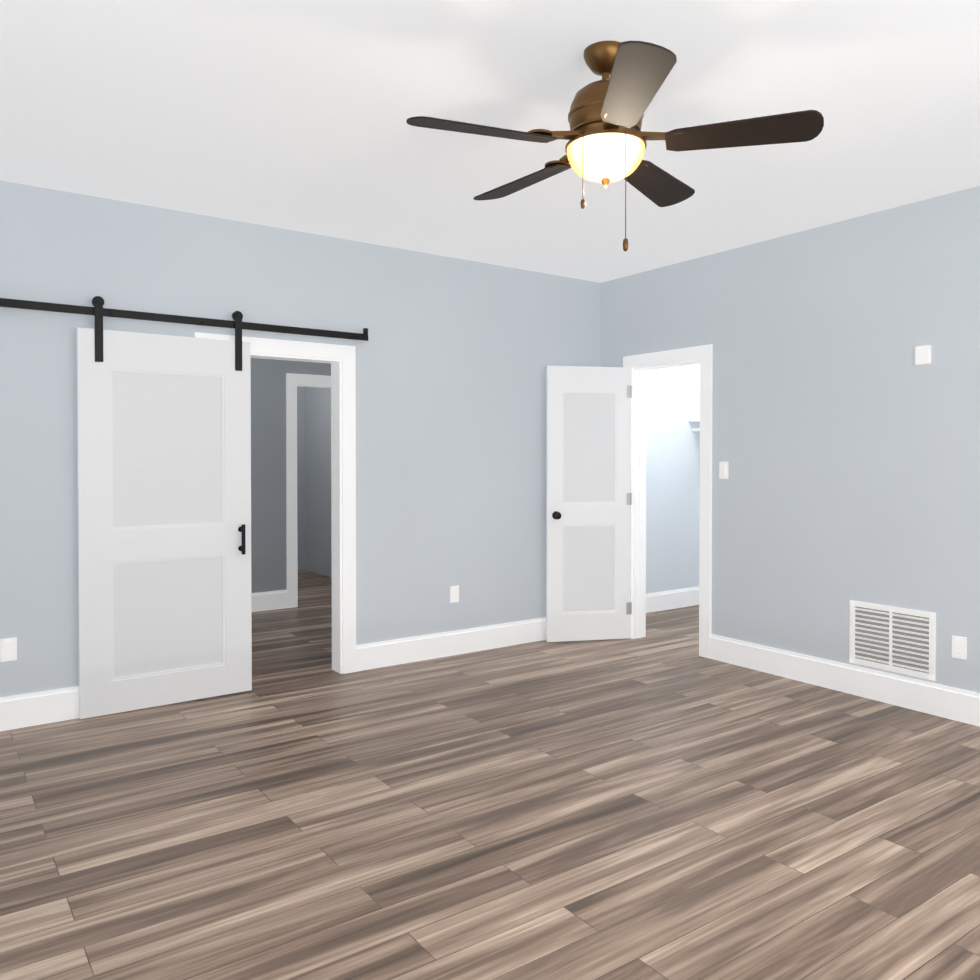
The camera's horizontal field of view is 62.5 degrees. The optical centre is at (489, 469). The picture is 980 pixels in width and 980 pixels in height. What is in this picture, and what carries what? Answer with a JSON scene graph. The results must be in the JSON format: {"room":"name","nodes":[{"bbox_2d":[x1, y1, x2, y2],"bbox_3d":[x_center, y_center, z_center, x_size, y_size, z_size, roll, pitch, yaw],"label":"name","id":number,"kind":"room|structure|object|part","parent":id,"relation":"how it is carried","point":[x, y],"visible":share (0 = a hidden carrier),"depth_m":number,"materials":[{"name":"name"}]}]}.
{"room":"empty bedroom","nodes":[
{"label":"empty bedroom","id":0,"kind":"room"},
{"bbox_2d":[250,358,331,592],"bbox_3d":[-2.336,-0.105,7.054,3.300,2.740,0.120,-1,1,-35],"label":"wall","id":1,"kind":"structure","parent":0,"point":[268,484],"depth_m":7.31,"materials":[{"name":"paint"}]},
{"bbox_2d":[251,590,286,611],"bbox_3d":[-2.756,1.187,6.690,2.235,0.165,0.016,-1,1,-35],"label":"baseboard","id":2,"kind":"structure","parent":1,"relation":"attached to","point":[271,600],"depth_m":7.23,"materials":[{"name":"white wood"}]},
{"bbox_2d":[286,373,330,607],"bbox_3d":[-1.492,0.192,7.648,0.950,2.130,0.142,-1,1,-35],"label":"trim","id":3,"kind":"structure","parent":1,"relation":"attached to","point":[294,382],"depth_m":7.35,"materials":[{"name":"white wood"}]},
{"bbox_2d":[0,180,600,697],"bbox_3d":[-1.204,-0.077,4.976,5.240,2.740,0.120,-1,1,-35],"label":"wall","id":4,"kind":"structure","parent":0,"point":[454,356],"depth_m":5.18,"materials":[{"name":"paint"}]},
{"bbox_2d":[0,637,16,661],"bbox_3d":[-2.414,0.906,4.051,0.072,0.115,0.008,-1,1,-35],"label":"electrical outlet","id":5,"kind":"object","parent":4,"relation":"attached to","point":[8,649],"visible":1,"depth_m":4.05,"materials":[{"name":"white plastic"}]},
{"bbox_2d":[0,686,78,730],"bbox_3d":[-2.422,1.223,4.045,1.855,0.165,0.016,-1,1,-35],"label":"baseboard","id":6,"kind":"structure","parent":4,"relation":"attached to","point":[62,704],"depth_m":4.12,"materials":[{"name":"white wood"}]},
{"bbox_2d":[0,298,367,340],"bbox_3d":[-1.618,-0.843,4.547,2.040,0.076,0.082,-1,1,-35],"label":"barn door rail","id":7,"kind":"object","parent":4,"relation":"attached to","point":[45,306],"visible":1,"depth_m":4.43,"materials":[{"name":"black metal"}]},
{"bbox_2d":[92,296,103,305],"bbox_3d":[-2.041,-0.873,4.209,0.058,0.058,0.036,-1,1,-35],"label":"wheel","id":8,"kind":"object","parent":7,"relation":"on","point":[98,299],"depth_m":4.20,"materials":[{"name":"black metal"}]},
{"bbox_2d":[94,301,102,361],"bbox_3d":[-2.033,-0.716,4.201,0.040,0.315,0.012,-1,1,-35],"label":"strap","id":9,"kind":"object","parent":8,"relation":"hanging from","point":[98,314],"depth_m":4.20,"materials":[{"name":"black metal"}]},
{"bbox_2d":[232,311,242,320],"bbox_3d":[-1.445,-0.878,4.631,0.058,0.058,0.036,-1,1,-35],"label":"wheel","id":10,"kind":"object","parent":7,"relation":"on","point":[238,313],"depth_m":4.62,"materials":[{"name":"black metal"}]},
{"bbox_2d":[235,315,241,370],"bbox_3d":[-1.438,-0.722,4.623,0.040,0.315,0.012,-1,1,-35],"label":"strap","id":11,"kind":"object","parent":10,"relation":"hanging from","point":[238,321],"depth_m":4.62,"materials":[{"name":"black metal"}]},
{"bbox_2d":[76,327,251,718],"bbox_3d":[-1.746,0.279,4.414,0.900,2.020,0.092,-1,1,-35],"label":"barn door","id":12,"kind":"structure","parent":11,"relation":"hanging from","point":[164,505],"depth_m":4.41,"materials":[{"name":"white wood"}]},
{"bbox_3d":[-1.417,0.401,4.627,0.032,0.170,0.056,-1,1,-35],"label":"handle","id":13,"kind":"part","parent":12,"relation":"part of","materials":[{"name":"black metal"}]},
{"bbox_2d":[194,332,355,673],"bbox_3d":[-1.302,0.259,4.911,0.990,2.070,0.156,-1,1,-35],"label":"trim","id":14,"kind":"structure","parent":4,"relation":"attached to","point":[340,359],"depth_m":5.10,"materials":[{"name":"white wood"}]},
{"bbox_2d":[356,617,545,671],"bbox_3d":[0.007,1.200,5.769,2.125,0.165,0.016,-1,1,-35],"label":"baseboard","id":15,"kind":"structure","parent":4,"relation":"attached to","point":[431,646],"depth_m":5.55,"materials":[{"name":"white wood"}]},
{"bbox_2d":[450,585,458,602],"bbox_3d":[-0.245,0.865,5.590,0.072,0.115,0.008,-1,1,-35],"label":"electrical outlet","id":16,"kind":"object","parent":4,"relation":"attached to","point":[454,593],"visible":1,"depth_m":5.59,"materials":[{"name":"white plastic"}]},
{"bbox_2d":[0,570,979,979],"bbox_3d":[-0.098,1.339,5.234,7.320,0.100,10.270,-1,1,-35],"label":"floor","id":17,"kind":"structure","parent":0,"point":[662,800],"depth_m":2.99,"materials":[{"name":"brown wood"}]},
{"bbox_2d":[0,0,979,282],"bbox_3d":[-0.098,-1.500,5.195,7.320,0.100,10.270,-1,1,-35],"label":"ceiling","id":18,"kind":"structure","parent":0,"point":[290,114],"depth_m":3.22,"materials":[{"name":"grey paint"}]},
{"bbox_2d":[406,41,823,251],"bbox_3d":[0.359,-1.062,2.783,1.323,0.710,1.281,-1,1,-35],"label":"ceiling fan","id":19,"kind":"object","parent":18,"relation":"hanging from","point":[606,137],"visible":1,"depth_m":2.64,"materials":[{"name":"brown wood"}]},
{"bbox_3d":[0.379,-0.901,2.660,0.158,0.390,0.162,-1,1,-35],"label":"pull chain","id":20,"kind":"part","parent":19,"relation":"part of","materials":[{"name":"brown metal"}]},
{"bbox_3d":[0.393,-1.040,2.748,0.264,0.105,0.264,-1,1,-35],"label":"lamp shade","id":21,"kind":"part","parent":19,"relation":"part of","materials":[{"name":"white glass"}]},
{"bbox_2d":[646,364,699,593],"bbox_3d":[1.395,-0.107,7.188,1.560,2.740,0.120,-1,1,-35],"label":"wall","id":22,"kind":"structure","parent":0,"point":[672,480],"depth_m":7.28,"materials":[{"name":"paint"}]},
{"bbox_2d":[646,587,698,612],"bbox_3d":[1.426,1.181,7.145,1.540,0.165,0.016,-1,1,-35],"label":"baseboard","id":23,"kind":"structure","parent":22,"relation":"attached to","point":[666,600],"depth_m":7.29,"materials":[{"name":"white wood"}]},
{"bbox_2d":[688,418,699,431],"bbox_3d":[2.530,-0.316,6.692,0.320,0.270,2.000,-1,1,-35],"label":"closet shelf","id":24,"kind":"object","parent":22,"relation":"attached to","point":[696,429],"visible":0.12,"depth_m":7.39,"materials":[{"name":"white wood"}]},
{"bbox_2d":[600,186,979,692],"bbox_3d":[2.516,-0.066,4.158,0.120,2.740,5.520,-1,1,-35],"label":"wall","id":25,"kind":"structure","parent":0,"point":[845,437],"depth_m":4.73,"materials":[{"name":"paint"}]},
{"bbox_2d":[623,344,712,658],"bbox_3d":[1.315,0.216,5.854,0.156,2.130,0.830,-1,1,-35],"label":"trim","id":26,"kind":"structure","parent":25,"relation":"attached to","point":[641,364],"depth_m":5.88,"materials":[{"name":"white wood"}]},
{"bbox_2d":[546,366,630,641],"bbox_3d":[0.732,0.255,5.990,0.640,2.025,0.152,0,1,-11],"label":"closet door","id":27,"kind":"structure","parent":26,"relation":"attached to","point":[588,419],"depth_m":5.98,"materials":[{"name":"white wood"}]},
{"bbox_3d":[0.481,0.338,5.941,0.060,0.060,0.152,0,1,-11],"label":"knob","id":28,"kind":"part","parent":27,"relation":"part of","materials":[{"name":"black metal"}]},
{"bbox_2d":[626,386,631,614],"bbox_3d":[1.041,0.232,6.028,0.041,1.710,0.011,0,1,-12],"label":"closet door hinges","id":29,"kind":"object","parent":26,"relation":"attached to","point":[629,502],"visible":0.96,"depth_m":6.03,"materials":[{"name":"grey metal"}]},
{"bbox_2d":[719,462,727,478],"bbox_3d":[1.560,0.007,5.394,0.010,0.115,0.072,-1,1,-35],"label":"light switch","id":30,"kind":"object","parent":25,"relation":"attached to","point":[723,470],"visible":1,"depth_m":5.39,"materials":[{"name":"white plastic"}]},
{"bbox_2d":[710,634,979,726],"bbox_3d":[2.736,1.227,3.749,0.016,0.165,4.270,-1,1,-35],"label":"baseboard","id":31,"kind":"structure","parent":25,"relation":"attached to","point":[956,704],"depth_m":4.64,"materials":[{"name":"white wood"}]},
{"bbox_2d":[849,600,935,680],"bbox_3d":[2.221,0.940,4.477,0.008,0.360,0.480,-1,1,-35],"label":"air vent","id":32,"kind":"object","parent":25,"relation":"in","point":[894,639],"visible":1,"depth_m":4.47,"materials":[{"name":"white metal"}]},
{"bbox_2d":[915,345,930,364],"bbox_3d":[2.314,-0.608,4.314,0.022,0.100,0.080,-1,1,-35],"label":"sensor","id":33,"kind":"object","parent":25,"relation":"attached to","point":[922,355],"visible":1,"depth_m":4.30,"materials":[{"name":"white plastic"}]},
{"bbox_2d":[952,635,966,659],"bbox_3d":[2.429,0.924,4.184,0.008,0.115,0.072,-1,1,-35],"label":"electrical outlet","id":34,"kind":"object","parent":25,"relation":"attached to","point":[959,647],"visible":1,"depth_m":4.18,"materials":[{"name":"white plastic"}]}
]}

